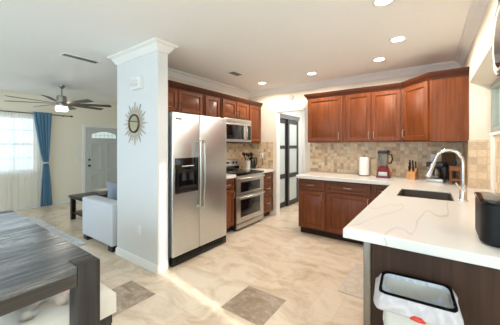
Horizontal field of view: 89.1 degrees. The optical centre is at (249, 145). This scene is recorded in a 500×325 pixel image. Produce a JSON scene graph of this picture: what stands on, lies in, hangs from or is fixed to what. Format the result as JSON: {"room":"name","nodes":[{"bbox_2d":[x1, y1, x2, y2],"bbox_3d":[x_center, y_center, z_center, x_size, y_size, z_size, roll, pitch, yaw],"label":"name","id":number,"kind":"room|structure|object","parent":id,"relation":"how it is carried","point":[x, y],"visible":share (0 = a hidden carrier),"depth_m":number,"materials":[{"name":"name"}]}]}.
{"room":"kitchen","nodes":[
{"label":"kitchen","id":0,"kind":"room"},
{"bbox_2d":[0,91,116,208],"bbox_3d":[-5.295,0.130,4.929,0.150,2.480,7.050,0,0,36],"label":"wall","id":1,"kind":"structure","parent":0,"point":[66,132],"depth_m":5.88,"materials":[{"name":"beige paint"}]},
{"bbox_2d":[0,115,35,172],"bbox_3d":[-5.512,-0.030,4.635,0.060,1.200,2.520,0,0,36],"label":"window","id":2,"kind":"structure","parent":1,"relation":"in","point":[33,130],"depth_m":5.46,"materials":[{"name":"white paint"}]},
{"bbox_2d":[0,171,39,174],"bbox_3d":[-5.448,0.588,4.589,0.038,0.035,2.640,0,0,36],"label":"trim","id":3,"kind":"structure","parent":1,"relation":"attached to","point":[33,171],"depth_m":5.38,"materials":[{"name":"white paint"}]},
{"bbox_2d":[0,110,72,116],"bbox_3d":[-5.295,-0.695,4.704,0.110,0.044,3.485,0,0,36],"label":"curtain rod","id":4,"kind":"object","parent":1,"relation":"attached to","point":[0,110],"visible":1,"depth_m":5.39,"materials":[{"name":"grey metal"}]},
{"bbox_2d":[33,112,51,206],"bbox_3d":[-4.562,0.305,5.601,0.095,2.070,0.344,0,0,36],"label":"drape","id":5,"kind":"object","parent":4,"relation":"hanging from","point":[43,120],"visible":1,"depth_m":5.62,"materials":[{"name":"blue fabric"}]},
{"bbox_2d":[0,199,78,211],"bbox_3d":[-5.732,1.324,4.178,0.014,0.092,5.320,0,0,36],"label":"baseboard","id":6,"kind":"structure","parent":1,"relation":"attached to","point":[23,207],"depth_m":5.51,"materials":[{"name":"white paint"}]},
{"bbox_2d":[82,124,116,192],"bbox_3d":[-3.887,0.420,6.749,0.020,1.900,1.010,0,0,36],"label":"trim","id":7,"kind":"structure","parent":1,"relation":"attached to","point":[84,126],"depth_m":6.37,"materials":[{"name":"white paint"}]},
{"bbox_2d":[86,127,116,192],"bbox_3d":[-3.859,0.453,6.729,0.089,1.825,0.870,0,0,36],"label":"door","id":8,"kind":"structure","parent":1,"relation":"in","point":[101,143],"depth_m":6.66,"materials":[{"name":"grey paint"}]},
{"bbox_2d":[117,50,167,264],"bbox_3d":[-1.293,0.130,3.010,0.848,2.480,0.130,0,0,36],"label":"wall","id":9,"kind":"structure","parent":0,"point":[142,167],"depth_m":2.84,"materials":[{"name":"white paint"}]},
{"bbox_2d":[123,102,146,144],"bbox_3d":[-1.349,-0.255,2.951,0.500,0.500,0.030,0,0,36],"label":"sunburst mirror","id":10,"kind":"object","parent":9,"relation":"attached to","point":[134,120],"visible":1,"depth_m":2.94,"materials":[{"name":"silver glass"}]},
{"bbox_2d":[129,76,142,90],"bbox_3d":[-1.297,-0.705,2.887,0.170,0.130,0.074,0,0,36],"label":"door chime","id":11,"kind":"object","parent":9,"relation":"attached to","point":[136,83],"visible":1,"depth_m":2.86,"materials":[{"name":"white plastic"}]},
{"bbox_2d":[137,225,140,235],"bbox_3d":[-1.274,0.970,2.910,0.075,0.116,0.009,0,0,36],"label":"wall outlet","id":12,"kind":"object","parent":9,"relation":"attached to","point":[138,226],"visible":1,"depth_m":2.90,"materials":[{"name":"white plastic"}]},
{"bbox_2d":[115,247,167,274],"bbox_3d":[-0.549,1.324,4.050,0.876,0.092,2.714,0,0,36],"label":"baseboard","id":13,"kind":"structure","parent":9,"relation":"attached to","point":[157,269],"depth_m":2.85,"materials":[{"name":"white paint"}]},
{"bbox_2d":[107,0,489,96],"bbox_3d":[0.467,-1.062,3.214,3.642,0.094,2.890,0,0,36],"label":"trim","id":14,"kind":"structure","parent":9,"relation":"attached to","point":[477,8],"depth_m":3.45,"materials":[{"name":"white paint"}]},
{"bbox_2d":[14,201,362,324],"bbox_3d":[-1.273,1.370,3.011,9.222,0.001,8.812,0,0,36],"label":"floor","id":15,"kind":"structure","parent":0,"point":[199,291],"depth_m":2.60,"materials":[{"name":"tile"}]},
{"bbox_2d":[0,210,99,324],"bbox_3d":[-1.836,0.990,1.464,1.790,0.760,1.042,0,0,36],"label":"dining table","id":16,"kind":"object","parent":15,"relation":"on","point":[37,264],"visible":1,"depth_m":1.32,"materials":[{"name":"grey wood"}]},
{"bbox_2d":[25,216,86,245],"bbox_3d":[-3.792,1.363,3.422,2.350,0.014,1.950,0,0,36],"label":"area rug","id":17,"kind":"object","parent":15,"relation":"on","point":[64,235],"visible":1,"depth_m":3.96,"materials":[{"name":"white carpet"}]},
{"bbox_2d":[0,282,115,324],"bbox_3d":[-1.500,1.110,1.744,1.340,0.520,0.480,0,0,36],"label":"bench","id":18,"kind":"object","parent":15,"relation":"on","point":[54,310],"visible":0.21,"depth_m":1.34,"materials":[{"name":"beige fabric"}]},
{"bbox_2d":[69,192,107,219],"bbox_3d":[-2.740,1.145,4.968,0.720,0.450,1.150,0,0,36],"label":"coffee table","id":19,"kind":"object","parent":15,"relation":"on","point":[73,212],"visible":0.28,"depth_m":4.68,"materials":[{"name":"brown wood"}]},
{"bbox_2d":[72,210,81,216],"bbox_3d":[-2.740,1.238,4.968,0.660,0.025,1.090,0,0,36],"label":"shelf","id":20,"kind":"object","parent":19,"relation":"attached to","point":[74,212],"depth_m":4.65,"materials":[{"name":"brown wood"}]},
{"bbox_2d":[92,188,107,194],"bbox_3d":[-2.763,0.875,4.782,0.350,0.090,0.350,0,0,36],"label":"bowl","id":21,"kind":"object","parent":19,"relation":"on","point":[102,191],"visible":0.81,"depth_m":4.74,"materials":[{"name":"beige ceramic"}]},
{"bbox_2d":[82,195,116,251],"bbox_3d":[-1.523,0.970,4.319,0.885,0.800,2.050,0,0,36],"label":"sofa","id":22,"kind":"object","parent":15,"relation":"on","point":[99,213],"visible":0.2,"depth_m":3.42,"materials":[{"name":"grey fabric"}]},
{"bbox_2d":[107,182,116,199],"bbox_3d":[-1.946,0.705,3.810,0.360,0.368,0.171,0,0,-34],"label":"throw pillow","id":23,"kind":"object","parent":22,"relation":"on","point":[111,186],"visible":0.24,"depth_m":3.70,"materials":[{"name":"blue fabric"}]},
{"bbox_2d":[168,111,225,266],"bbox_3d":[-0.851,0.492,3.389,0.774,1.748,0.923,0,0,36],"label":"refrigerator","id":24,"kind":"object","parent":15,"relation":"on","point":[196,143],"visible":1,"depth_m":3.09,"materials":[{"name":"silver metal"}]},
{"bbox_2d":[226,178,234,232],"bbox_3d":[-0.578,0.938,4.014,0.648,0.864,0.384,0,0,36],"label":"base cabinet","id":25,"kind":"object","parent":15,"relation":"on","point":[230,194],"visible":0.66,"depth_m":3.91,"materials":[{"name":"brown wood"}]},
{"bbox_2d":[226,174,235,178],"bbox_3d":[-0.584,0.481,4.013,0.621,0.050,0.390,0,0,36],"label":"countertop","id":26,"kind":"structure","parent":25,"relation":"on","point":[228,176],"depth_m":3.90,"materials":[{"name":"white stone"}]},
{"bbox_2d":[226,158,264,230],"bbox_3d":[-0.208,0.812,4.471,0.706,1.115,0.784,0,0,36],"label":"range","id":27,"kind":"object","parent":15,"relation":"on","point":[248,183],"visible":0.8,"depth_m":4.27,"materials":[{"name":"silver metal"}]},
{"bbox_2d":[226,169,263,175],"bbox_3d":[-0.218,0.464,4.478,0.612,0.023,0.784,0,0,36],"label":"cooktop","id":28,"kind":"object","parent":27,"relation":"in","point":[238,172],"depth_m":4.42,"materials":[{"name":"silver metal"}]},
{"bbox_2d":[262,172,272,216],"bbox_3d":[0.114,0.938,4.979,0.648,0.864,0.409,0,0,36],"label":"base cabinet","id":29,"kind":"object","parent":15,"relation":"on","point":[268,178],"visible":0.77,"depth_m":4.83,"materials":[{"name":"brown wood"}]},
{"bbox_2d":[238,168,274,172],"bbox_3d":[0.111,0.481,4.983,0.621,0.050,0.409,0,0,36],"label":"countertop","id":30,"kind":"structure","parent":29,"relation":"on","point":[266,170],"depth_m":4.84,"materials":[{"name":"white stone"}]},
{"bbox_2d":[245,160,249,168],"bbox_3d":[-0.048,0.373,4.941,0.114,0.165,0.114,0,0,36],"label":"utensil crock","id":31,"kind":"object","parent":30,"relation":"on","point":[247,162],"visible":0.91,"depth_m":4.89,"materials":[{"name":"beige ceramic"}]},
{"bbox_2d":[250,156,256,168],"bbox_3d":[0.058,0.339,5.096,0.178,0.235,0.151,0,0,0],"label":"kettle","id":32,"kind":"object","parent":30,"relation":"on","point":[253,164],"visible":0.81,"depth_m":5.04,"materials":[{"name":"black metal"}]},
{"bbox_2d":[299,178,327,236],"bbox_3d":[1.111,0.938,4.094,0.439,0.864,0.708,0,0,36],"label":"base cabinet","id":33,"kind":"object","parent":15,"relation":"on","point":[312,192],"visible":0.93,"depth_m":3.84,"materials":[{"name":"brown wood"}]},
{"bbox_2d":[326,180,371,244],"bbox_3d":[1.542,0.938,3.786,0.619,0.864,0.708,0,0,36],"label":"base cabinet","id":34,"kind":"object","parent":15,"relation":"on","point":[345,201],"visible":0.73,"depth_m":3.57,"materials":[{"name":"brown wood"}]},
{"bbox_2d":[338,263,362,298],"bbox_3d":[1.165,1.366,2.572,0.340,0.008,0.700,0,0,36],"label":"tile","id":35,"kind":"object","parent":15,"relation":"on","point":[352,285],"visible":0.49,"depth_m":2.51,"materials":[{"name":"beige tile"}]},
{"bbox_2d":[363,242,370,324],"bbox_3d":[1.046,0.939,1.442,0.638,0.862,0.607,0,0,36],"label":"dishwasher","id":36,"kind":"object","parent":15,"relation":"on","point":[366,246],"visible":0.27,"depth_m":1.37,"materials":[{"name":"silver plastic"}]},
{"bbox_2d":[372,184,388,200],"bbox_3d":[2.186,0.938,3.324,0.964,0.864,0.708,0,0,36],"label":"base cabinet","id":37,"kind":"object","parent":15,"relation":"on","point":[377,190],"visible":0.11,"depth_m":3.32,"materials":[{"name":"brown wood"}]},
{"bbox_2d":[296,171,499,269],"bbox_3d":[1.182,0.481,2.690,2.231,0.050,2.891,0,0,36],"label":"countertop","id":38,"kind":"structure","parent":37,"relation":"on","point":[433,227],"depth_m":1.52,"materials":[{"name":"white stone"}]},
{"bbox_2d":[359,155,369,175],"bbox_3d":[1.724,0.296,3.833,0.150,0.320,0.150,0,0,36],"label":"paper towel holder","id":39,"kind":"object","parent":38,"relation":"on","point":[363,161],"visible":0.99,"depth_m":3.77,"materials":[{"name":"white paper"}]},
{"bbox_2d":[370,159,377,175],"bbox_3d":[1.878,0.329,3.845,0.093,0.255,0.040,0,0,36],"label":"cutting board","id":40,"kind":"object","parent":38,"relation":"on","point":[373,162],"visible":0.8,"depth_m":3.83,"materials":[{"name":"beige wood"}]},
{"bbox_2d":[376,150,392,177],"bbox_3d":[1.921,0.264,3.618,0.211,0.385,0.178,0,0,36],"label":"blender","id":41,"kind":"object","parent":38,"relation":"on","point":[383,171],"visible":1,"depth_m":3.57,"materials":[{"name":"red plastic"}]},
{"bbox_2d":[406,167,417,179],"bbox_3d":[2.189,0.373,3.426,0.120,0.165,0.100,0,0,-40],"label":"knife block","id":42,"kind":"object","parent":38,"relation":"on","point":[410,175],"visible":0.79,"depth_m":3.40,"materials":[{"name":"brown wood"}]},
{"bbox_2d":[398,189,452,200],"bbox_3d":[1.657,0.589,2.411,0.409,0.238,0.517,0,0,36],"label":"sink","id":43,"kind":"object","parent":38,"relation":"in","point":[404,192],"visible":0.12,"depth_m":2.61,"materials":[{"name":"metal"}]},
{"bbox_2d":[426,161,447,182],"bbox_3d":[2.345,0.331,3.196,0.254,0.250,0.180,0,0,-40],"label":"coffee maker","id":44,"kind":"object","parent":38,"relation":"on","point":[440,171],"visible":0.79,"depth_m":3.14,"materials":[{"name":"black metal"}]},
{"bbox_2d":[425,149,468,201],"bbox_3d":[1.651,0.241,2.138,0.292,0.430,0.110,0,0,36],"label":"faucet","id":45,"kind":"object","parent":38,"relation":"on","point":[462,188],"visible":1,"depth_m":2.09,"materials":[{"name":"silver metal"}]},
{"bbox_2d":[441,153,455,179],"bbox_3d":[2.639,0.276,3.377,0.150,0.359,0.058,0,0,36],"label":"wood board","id":46,"kind":"object","parent":38,"relation":"on","point":[445,157],"visible":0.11,"depth_m":3.37,"materials":[{"name":"brown wood"}]},
{"bbox_2d":[449,165,460,184],"bbox_3d":[2.406,0.348,2.974,0.116,0.216,0.153,0,0,36],"label":"stand","id":47,"kind":"object","parent":38,"relation":"on","point":[451,168],"visible":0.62,"depth_m":2.94,"materials":[{"name":"brown wood"}]},
{"bbox_2d":[452,159,456,165],"bbox_3d":[2.398,0.197,2.981,0.044,0.085,0.044,0,0,36],"label":"bottle","id":48,"kind":"object","parent":47,"relation":"on","point":[454,162],"visible":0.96,"depth_m":2.97,"materials":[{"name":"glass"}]},
{"bbox_2d":[449,178,460,180],"bbox_3d":[2.407,0.398,2.975,0.116,0.016,0.150,0,0,36],"label":"shelf","id":49,"kind":"object","parent":47,"relation":"attached to","point":[450,179],"depth_m":2.93,"materials":[{"name":"brown wood"}]},
{"bbox_2d":[474,192,499,247],"bbox_3d":[1.256,0.351,1.174,0.320,0.209,0.298,0,0,36],"label":"countertop appliance","id":50,"kind":"object","parent":38,"relation":"on","point":[487,204],"visible":1,"depth_m":1.15,"materials":[{"name":"plastic"}]},
{"bbox_2d":[373,271,463,324],"bbox_3d":[0.707,0.992,1.091,0.320,0.757,0.244,0,0,32],"label":"trash can","id":51,"kind":"object","parent":15,"relation":"on","point":[403,299],"visible":1,"depth_m":1.06,"materials":[{"name":"white plastic"}]},
{"bbox_2d":[371,243,499,324],"bbox_3d":[1.014,0.939,1.074,0.914,0.863,0.022,0,0,36],"label":"end panel","id":52,"kind":"object","parent":15,"relation":"on","point":[476,287],"visible":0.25,"depth_m":1.13,"materials":[{"name":"brown wood"}]},
{"bbox_2d":[168,76,248,99],"bbox_3d":[-0.777,0.130,4.375,0.098,2.480,2.690,0,0,36],"label":"wall","id":53,"kind":"structure","parent":0,"point":[169,77],"depth_m":4.31,"materials":[{"name":"beige paint"}]},
{"bbox_2d":[168,87,202,114],"bbox_3d":[-1.090,-0.613,3.538,0.368,0.365,0.934,0,0,36],"label":"upper cabinet","id":54,"kind":"object","parent":53,"relation":"attached to","point":[182,101],"visible":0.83,"depth_m":3.54,"materials":[{"name":"brown wood"}]},
{"bbox_2d":[168,80,262,106],"bbox_3d":[-0.503,-0.807,4.099,0.050,0.085,2.551,0,0,36],"label":"crown molding","id":55,"kind":"structure","parent":54,"relation":"attached to","point":[172,84],"depth_m":3.92,"materials":[{"name":"brown wood"}]},
{"bbox_2d":[203,95,219,117],"bbox_3d":[-0.700,-0.422,4.083,0.368,0.745,0.374,0,0,36],"label":"upper cabinet","id":56,"kind":"object","parent":53,"relation":"attached to","point":[211,105],"visible":0.12,"depth_m":3.97,"materials":[{"name":"brown wood"}]},
{"bbox_2d":[220,99,248,119],"bbox_3d":[-0.354,-0.630,4.567,0.368,0.330,0.764,0,0,36],"label":"upper cabinet","id":57,"kind":"object","parent":53,"relation":"attached to","point":[229,109],"visible":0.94,"depth_m":4.43,"materials":[{"name":"brown wood"}]},
{"bbox_2d":[222,117,250,142],"bbox_3d":[-0.321,-0.254,4.545,0.426,0.416,0.756,0,0,36],"label":"microwave","id":58,"kind":"object","parent":53,"relation":"attached to","point":[237,130],"visible":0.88,"depth_m":4.42,"materials":[{"name":"silver metal"}]},
{"bbox_2d":[226,143,248,167],"bbox_3d":[-0.489,0.201,4.686,0.009,0.511,1.591,0,0,36],"label":"backsplash","id":59,"kind":"structure","parent":53,"relation":"attached to","point":[233,150],"depth_m":5.04,"materials":[{"name":"tile"}]},
{"bbox_2d":[249,105,260,142],"bbox_3d":[-0.021,-0.422,5.064,0.330,0.745,0.419,0,0,36],"label":"upper cabinet","id":60,"kind":"object","parent":53,"relation":"attached to","point":[254,112],"visible":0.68,"depth_m":4.96,"materials":[{"name":"brown wood"}]},
{"bbox_2d":[0,0,470,104],"bbox_3d":[-1.246,-1.120,2.983,9.300,0.020,8.800,0,0,36],"label":"ceiling","id":61,"kind":"structure","parent":0,"point":[276,43],"depth_m":2.66,"materials":[{"name":"paint"}]},
{"bbox_2d":[4,85,110,111],"bbox_3d":[-3.479,-0.872,4.692,1.529,0.474,1.529,0,0,0],"label":"ceiling fan","id":62,"kind":"object","parent":61,"relation":"hanging from","point":[63,105],"visible":1,"depth_m":4.64,"materials":[{"name":"silver metal"}]},
{"bbox_2d":[59,52,100,63],"bbox_3d":[-2.151,-1.105,3.231,0.140,0.008,0.430,0,0,36],"label":"ceiling vent","id":63,"kind":"object","parent":61,"relation":"in","point":[64,54],"visible":1,"depth_m":3.22,"materials":[{"name":"white plastic"}]},
{"bbox_2d":[226,71,244,76],"bbox_3d":[-0.225,-1.105,3.912,0.160,0.008,0.260,0,0,36],"label":"ceiling vent","id":64,"kind":"object","parent":61,"relation":"in","point":[234,73],"visible":1,"depth_m":3.90,"materials":[{"name":"white plastic"}]},
{"bbox_2d":[372,57,386,61],"bbox_3d":[1.666,-1.107,3.272,0.164,0.006,0.164,0,0,36],"label":"recessed light","id":65,"kind":"object","parent":61,"relation":"in","point":[379,58],"visible":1,"depth_m":3.27,"materials":[{"name":"white plastic"}]},
{"bbox_2d":[372,0,394,6],"bbox_3d":[1.025,-1.107,1.947,0.164,0.006,0.164,0,0,36],"label":"recessed light","id":66,"kind":"object","parent":61,"relation":"in","point":[377,3],"visible":1,"depth_m":1.97,"materials":[{"name":"white plastic"}]},
{"bbox_2d":[389,36,406,42],"bbox_3d":[1.540,-1.107,2.649,0.164,0.006,0.164,0,0,36],"label":"recessed light","id":67,"kind":"object","parent":61,"relation":"in","point":[397,38],"visible":1,"depth_m":2.65,"materials":[{"name":"white plastic"}]},
{"bbox_2d":[281,111,303,201],"bbox_3d":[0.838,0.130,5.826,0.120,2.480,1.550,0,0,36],"label":"wall","id":68,"kind":"structure","parent":0,"point":[295,113],"depth_m":6.25,"materials":[{"name":"white paint"}]},
{"bbox_2d":[280,119,286,207],"bbox_3d":[0.660,0.385,5.529,0.035,1.930,0.560,0,0,36],"label":"door","id":69,"kind":"structure","parent":68,"relation":"in","point":[283,123],"depth_m":5.64,"materials":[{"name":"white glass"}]},
{"bbox_2d":[280,113,299,120],"bbox_3d":[0.846,-0.635,5.691,0.050,0.090,1.240,0,0,36],"label":"trim","id":70,"kind":"structure","parent":68,"relation":"attached to","point":[284,116],"depth_m":5.75,"materials":[{"name":"white wood"}]},
{"bbox_2d":[287,120,297,205],"bbox_3d":[0.998,0.385,5.933,0.035,1.930,0.550,0,0,36],"label":"door","id":71,"kind":"structure","parent":68,"relation":"in","point":[292,126],"depth_m":5.91,"materials":[{"name":"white glass"}]},
{"bbox_2d":[249,73,424,215],"bbox_3d":[1.498,0.130,4.326,3.660,2.480,0.120,0,0,36],"label":"wall","id":72,"kind":"structure","parent":0,"point":[272,103],"depth_m":4.83,"materials":[{"name":"beige paint"}]},
{"bbox_2d":[249,142,272,168],"bbox_3d":[0.215,0.193,5.166,0.595,0.526,0.009,0,0,36],"label":"backsplash","id":73,"kind":"structure","parent":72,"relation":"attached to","point":[266,148],"depth_m":5.12,"materials":[{"name":"tile"}]},
{"bbox_2d":[276,112,279,215],"bbox_3d":[0.550,0.350,5.005,0.017,2.040,0.132,0,0,36],"label":"trim","id":74,"kind":"structure","parent":72,"relation":"attached to","point":[277,113],"depth_m":4.97,"materials":[{"name":"white paint"}]},
{"bbox_2d":[276,109,303,112],"bbox_3d":[0.791,-0.662,4.833,0.610,0.018,0.132,0,0,36],"label":"trim","id":75,"kind":"structure","parent":72,"relation":"attached to","point":[294,109],"depth_m":4.80,"materials":[{"name":"white paint"}]},
{"bbox_2d":[304,109,304,172],"bbox_3d":[1.032,0.350,4.660,0.017,2.040,0.132,0,0,36],"label":"trim","id":76,"kind":"structure","parent":72,"relation":"attached to","point":[304,109],"depth_m":4.61,"materials":[{"name":"white paint"}]},
{"bbox_2d":[308,96,344,142],"bbox_3d":[1.283,-0.422,4.180,0.599,0.745,0.368,0,0,36],"label":"upper cabinet","id":77,"kind":"object","parent":72,"relation":"attached to","point":[326,116],"visible":0.97,"depth_m":4.05,"materials":[{"name":"brown wood"}]},
{"bbox_2d":[345,89,402,141],"bbox_3d":[1.840,-0.422,3.781,0.769,0.745,0.368,0,0,36],"label":"upper cabinet","id":78,"kind":"object","parent":72,"relation":"attached to","point":[374,116],"visible":0.98,"depth_m":3.64,"materials":[{"name":"brown wood"}]},
{"bbox_2d":[310,142,461,177],"bbox_3d":[1.933,0.201,3.936,2.100,0.511,0.009,0,0,36],"label":"backsplash","id":79,"kind":"structure","parent":72,"relation":"attached to","point":[343,157],"depth_m":3.90,"materials":[{"name":"tile"}]},
{"bbox_2d":[430,154,435,160],"bbox_3d":[2.529,0.180,3.498,0.075,0.116,0.009,0,0,36],"label":"wall outlet","id":80,"kind":"object","parent":79,"relation":"attached to","point":[432,156],"visible":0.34,"depth_m":3.50,"materials":[{"name":"white plastic"}]},
{"bbox_2d":[463,51,490,189],"bbox_3d":[2.711,0.130,2.936,0.330,2.480,0.730,0,0,36],"label":"wall","id":81,"kind":"structure","parent":0,"point":[479,93],"depth_m":2.69,"materials":[{"name":"beige paint"}]},
{"bbox_2d":[402,75,468,141],"bbox_3d":[2.322,-0.422,3.241,0.656,0.745,0.684,0,0,36],"label":"upper cabinet","id":82,"kind":"object","parent":81,"relation":"attached to","point":[437,110],"visible":0.99,"depth_m":2.94,"materials":[{"name":"brown wood"}]},
{"bbox_2d":[304,67,468,99],"bbox_3d":[1.708,-0.807,3.610,0.362,0.085,2.178,0,0,-42],"label":"crown molding","id":83,"kind":"structure","parent":82,"relation":"attached to","point":[464,71],"depth_m":3.46,"materials":[{"name":"brown wood"}]},
{"bbox_2d":[462,141,467,186],"bbox_3d":[2.570,0.201,3.031,0.009,0.511,0.721,0,0,36],"label":"backsplash","id":84,"kind":"structure","parent":81,"relation":"attached to","point":[464,143],"depth_m":2.98,"materials":[{"name":"tile"}]},
{"bbox_2d":[468,140,489,188],"bbox_3d":[2.435,0.198,2.679,0.199,0.516,0.009,0,0,36],"label":"backsplash","id":85,"kind":"structure","parent":81,"relation":"attached to","point":[478,150],"depth_m":2.68,"materials":[{"name":"tile"}]},
{"bbox_2d":[470,0,498,83],"bbox_3d":[1.869,-0.870,1.761,0.330,0.480,2.160,0,0,36],"label":"lintel","id":86,"kind":"object","parent":81,"relation":"attached to","point":[481,66],"visible":0.6,"depth_m":2.12,"materials":[{"name":"beige paint"}]},
{"bbox_2d":[492,0,499,75],"bbox_3d":[1.432,-0.626,1.453,0.019,0.448,0.426,0,0,36],"label":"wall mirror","id":87,"kind":"object","parent":86,"relation":"attached to","point":[496,25],"visible":1,"depth_m":1.52,"materials":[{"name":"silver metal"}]},
{"bbox_3d":[1.947,0.370,1.706,0.140,2.000,2.160,0,0,36],"label":"wall","id":88,"kind":"structure","parent":0,"visible":0},
{"bbox_2d":[490,135,494,190],"bbox_3d":[2.464,0.178,2.572,0.028,0.556,0.131,0,0,36],"label":"trim","id":89,"kind":"structure","parent":88,"relation":"attached to","point":[492,138],"depth_m":2.53,"materials":[{"name":"white paint"}]},
{"bbox_2d":[489,131,499,135],"bbox_3d":[1.898,-0.115,1.775,0.050,0.030,2.096,0,0,36],"label":"trim","id":90,"kind":"structure","parent":88,"relation":"attached to","point":[497,132],"depth_m":2.42,"materials":[{"name":"white paint"}]},
{"bbox_2d":[491,76,499,132],"bbox_3d":[1.913,-0.380,1.766,0.055,0.500,2.099,0,0,36],"label":"window","id":91,"kind":"structure","parent":88,"relation":"in","point":[495,86],"depth_m":2.58,"materials":[{"name":"white"}]},
{"bbox_2d":[495,135,499,192],"bbox_3d":[1.863,0.178,1.716,0.009,0.556,1.960,0,0,36],"label":"backsplash window","id":92,"kind":"structure","parent":88,"relation":"in","point":[497,137],"depth_m":2.43,"materials":[{"name":"stone"}]},
{"label":"outside","id":93,"kind":"structure","parent":0,"visible":0},
{"bbox_2d":[0,163,31,170],"bbox_3d":[0.000,1.620,0.000,60.000,0.100,60.000,0,0,36],"label":"ground","id":94,"kind":"structure","parent":93,"point":[18,166],"depth_m":18.99,"materials":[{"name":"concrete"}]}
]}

